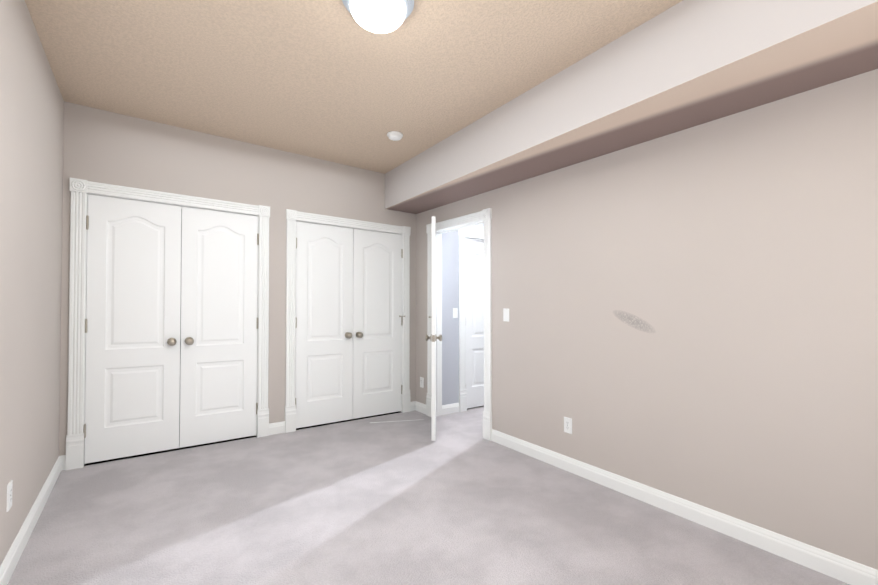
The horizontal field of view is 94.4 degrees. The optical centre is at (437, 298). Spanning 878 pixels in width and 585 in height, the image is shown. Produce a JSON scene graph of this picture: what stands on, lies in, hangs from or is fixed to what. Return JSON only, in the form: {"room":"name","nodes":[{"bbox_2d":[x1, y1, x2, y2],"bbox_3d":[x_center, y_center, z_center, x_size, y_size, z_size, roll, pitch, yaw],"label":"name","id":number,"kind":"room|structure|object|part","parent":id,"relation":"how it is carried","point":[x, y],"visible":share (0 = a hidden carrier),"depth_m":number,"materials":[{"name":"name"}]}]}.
{"room":"empty bedroom","nodes":[
{"label":"empty bedroom","id":0,"kind":"room"},
{"bbox_2d":[0,0,63,565],"bbox_3d":[-1.674,-0.112,1.388,0.120,2.748,5.533,1,-1,-36],"label":"wall","id":1,"kind":"structure","parent":0,"point":[31,143],"depth_m":2.09,"materials":[{"name":"paint"}]},
{"bbox_2d":[6,480,12,511],"bbox_3d":[-1.927,0.887,1.829,0.008,0.116,0.070,1,-1,-36],"label":"electrical outlet","id":2,"kind":"object","parent":1,"relation":"attached to","point":[9,495],"visible":1,"depth_m":1.81,"materials":[{"name":"white plastic"}]},
{"bbox_2d":[0,456,60,584],"bbox_3d":[-1.404,1.187,1.114,0.015,0.141,4.563,1,-1,-36],"label":"baseboard","id":3,"kind":"structure","parent":1,"relation":"attached to","point":[12,558],"depth_m":2.09,"materials":[{"name":"white wood"}]},
{"bbox_2d":[59,101,415,455],"bbox_3d":[-1.493,-0.071,3.966,3.209,2.737,0.120,1,-1,-36],"label":"wall","id":4,"kind":"structure","parent":0,"point":[105,147],"depth_m":3.64,"materials":[{"name":"paint"}]},
{"bbox_2d":[60,455,65,470],"bbox_3d":[-2.734,1.196,2.958,0.039,0.106,0.015,1,-1,-36],"label":"baseboard","id":5,"kind":"structure","parent":4,"relation":"attached to","point":[63,462],"depth_m":2.96,"materials":[{"name":"white wood"}]},
{"bbox_2d":[83,194,180,463],"bbox_3d":[-2.397,0.229,3.215,0.608,2.030,0.098,1,-1,-36],"label":"door","id":6,"kind":"structure","parent":4,"relation":"in","point":[132,377],"depth_m":3.22,"materials":[{"name":"painted wood"},{"name":"satin nickel"}]},
{"bbox_2d":[66,178,269,469],"bbox_3d":[-2.191,0.232,3.452,1.243,2.076,0.120,1,-1,-36],"label":"door frame","id":7,"kind":"structure","parent":4,"relation":"attached to","point":[86,286],"depth_m":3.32,"materials":[{"name":"white wood"}]},
{"bbox_3d":[-2.183,0.233,3.441,1.243,2.074,0.088,1,-1,-36],"label":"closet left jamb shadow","id":8,"kind":"part","parent":7,"relation":"part of","materials":[{"name":"white wood"}]},
{"bbox_2d":[179,206,258,447],"bbox_3d":[-1.902,0.240,3.576,0.608,2.030,0.098,1,-1,-36],"label":"door","id":9,"kind":"structure","parent":4,"relation":"in","point":[219,328],"depth_m":3.57,"materials":[{"name":"painted wood"},{"name":"satin nickel"}]},
{"bbox_2d":[269,421,284,434],"bbox_3d":[-1.523,1.225,3.841,0.149,0.107,0.015,1,-1,-36],"label":"baseboard","id":10,"kind":"structure","parent":4,"relation":"attached to","point":[277,428],"depth_m":3.84,"materials":[{"name":"white wood"}]},
{"bbox_2d":[295,221,352,427],"bbox_3d":[-1.141,0.259,4.130,0.608,2.030,0.098,1,-1,-36],"label":"door","id":11,"kind":"structure","parent":4,"relation":"in","point":[324,336],"depth_m":4.14,"materials":[{"name":"painted wood"},{"name":"satin nickel"}]},
{"bbox_2d":[285,209,410,432],"bbox_3d":[-0.935,0.262,4.367,1.244,2.076,0.120,1,-1,-36],"label":"door frame","id":12,"kind":"structure","parent":4,"relation":"in","point":[346,420],"depth_m":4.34,"materials":[{"name":"white wood"}]},
{"bbox_2d":[353,229,404,418],"bbox_3d":[-0.640,0.270,4.495,0.623,2.030,0.098,1,-1,-36],"label":"door","id":13,"kind":"structure","parent":4,"relation":"in","point":[377,324],"depth_m":4.49,"materials":[{"name":"painted wood"},{"name":"satin nickel"}]},
{"bbox_2d":[410,401,415,410],"bbox_3d":[-0.291,1.254,4.739,0.092,0.106,0.015,1,-1,-36],"label":"baseboard","id":14,"kind":"structure","parent":4,"relation":"attached to","point":[413,403],"depth_m":4.73,"materials":[{"name":"white wood"}]},
{"bbox_2d":[25,0,682,173],"bbox_3d":[0.793,-1.464,3.207,6.225,0.229,5.533,1,-1,-36],"label":"ceiling","id":15,"kind":"structure","parent":0,"point":[332,81],"depth_m":2.47,"materials":[{"name":"beige paint"}]},
{"bbox_2d":[342,0,413,33],"bbox_3d":[-0.287,-1.365,1.947,0.346,0.147,0.346,1,-1,-36],"label":"ceiling light","id":16,"kind":"object","parent":15,"relation":"attached to","point":[380,16],"visible":1,"depth_m":1.91,"materials":[{"name":"white glass"}]},
{"bbox_2d":[387,131,402,140],"bbox_3d":[-0.370,-1.395,3.499,0.136,0.042,0.136,1,-1,-36],"label":"smoke detector","id":17,"kind":"object","parent":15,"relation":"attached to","point":[395,135],"visible":1,"depth_m":3.46,"materials":[{"name":"white plastic"}]},
{"bbox_2d":[385,0,877,213],"bbox_3d":[0.844,-1.216,2.792,0.614,0.447,4.568,1,-1,-36],"label":"soffit beam","id":18,"kind":"structure","parent":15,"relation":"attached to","point":[683,65],"depth_m":2.14,"materials":[{"name":"paint"}]},
{"bbox_2d":[7,406,849,584],"bbox_3d":[0.793,1.358,3.165,6.225,0.229,5.533,1,-1,-36],"label":"floor","id":19,"kind":"structure","parent":0,"point":[460,500],"depth_m":2.30,"materials":[{"name":"grey carpet"}]},
{"bbox_2d":[442,224,483,404],"bbox_3d":[1.121,-0.015,5.459,2.776,2.732,0.120,1,-1,-36],"label":"wall","id":20,"kind":"structure","parent":0,"point":[450,323],"depth_m":4.67,"materials":[{"name":"grey paint"}]},
{"bbox_2d":[442,403,459,414],"bbox_3d":[0.143,1.259,4.643,0.258,0.108,0.015,1,-1,-36],"label":"baseboard","id":21,"kind":"structure","parent":20,"relation":"attached to","point":[451,408],"depth_m":4.64,"materials":[{"name":"white wood"}]},
{"bbox_2d":[453,308,457,317],"bbox_3d":[0.204,0.167,4.707,0.070,0.116,0.010,1,-1,-36],"label":"light switch","id":22,"kind":"object","parent":20,"relation":"attached to","point":[455,312],"visible":1,"depth_m":4.70,"materials":[{"name":"white plastic"}]},
{"bbox_2d":[459,229,483,411],"bbox_3d":[0.639,0.253,5.008,0.956,2.150,0.034,1,-1,-36],"label":"door frame","id":23,"kind":"structure","parent":20,"relation":"attached to","point":[464,234],"depth_m":4.75,"materials":[{"name":"white wood"}]},
{"bbox_2d":[466,238,483,407],"bbox_3d":[0.632,0.295,5.011,0.765,2.032,0.098,1,-1,-36],"label":"hall door","id":24,"kind":"structure","parent":20,"relation":"in","point":[475,321],"depth_m":4.90,"materials":[{"name":"painted wood"},{"name":"satin nickel"}]},
{"bbox_2d":[416,69,877,569],"bbox_3d":[0.884,-0.050,3.327,0.120,2.747,5.413,1,-1,-36],"label":"wall","id":25,"kind":"structure","parent":0,"point":[693,314],"depth_m":2.29,"materials":[{"name":"paint"}]},
{"bbox_2d":[415,401,425,413],"bbox_3d":[-0.190,1.255,4.665,0.015,0.107,0.254,1,-1,-36],"label":"baseboard","id":26,"kind":"structure","parent":25,"relation":"attached to","point":[420,407],"depth_m":4.67,"materials":[{"name":"white wood"}]},
{"bbox_2d":[420,377,423,387],"bbox_3d":[-0.187,0.963,4.671,0.008,0.116,0.070,1,-1,-36],"label":"outlet","id":27,"kind":"object","parent":25,"relation":"attached to","point":[422,382],"visible":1,"depth_m":4.66,"materials":[{"name":"white plastic"}]},
{"bbox_2d":[425,216,441,440],"bbox_3d":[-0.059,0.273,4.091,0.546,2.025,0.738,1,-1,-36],"label":"room door","id":28,"kind":"structure","parent":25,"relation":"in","point":[433,337],"depth_m":3.67,"materials":[{"name":"painted wood"},{"name":"satin nickel"}]},
{"bbox_3d":[-0.068,0.257,4.085,0.523,1.671,0.739,1,-1,-36],"label":"handle","id":29,"kind":"part","parent":28,"relation":"part of","materials":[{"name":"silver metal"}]},
{"bbox_2d":[426,208,491,440],"bbox_3d":[0.230,0.235,4.190,0.154,2.149,1.030,1,-1,-36],"label":"door frame","id":30,"kind":"structure","parent":25,"relation":"attached to","point":[485,215],"depth_m":4.25,"materials":[{"name":"white wood"}]},
{"bbox_2d":[503,308,508,321],"bbox_3d":[0.603,0.145,3.598,0.010,0.116,0.070,1,-1,-36],"label":"light switch","id":31,"kind":"object","parent":25,"relation":"attached to","point":[505,314],"visible":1,"depth_m":3.59,"materials":[{"name":"white plastic"}]},
{"bbox_2d":[564,417,571,433],"bbox_3d":[0.981,0.957,3.069,0.008,0.116,0.070,1,-1,-36],"label":"electrical outlet","id":32,"kind":"object","parent":25,"relation":"attached to","point":[567,425],"visible":1,"depth_m":3.06,"materials":[{"name":"white plastic"}]},
{"bbox_2d":[491,429,877,584],"bbox_3d":[1.458,1.243,2.405,0.015,0.131,3.278,1,-1,-36],"label":"baseboard","id":33,"kind":"structure","parent":25,"relation":"attached to","point":[843,569],"depth_m":2.27,"materials":[{"name":"white wood"}]}
]}

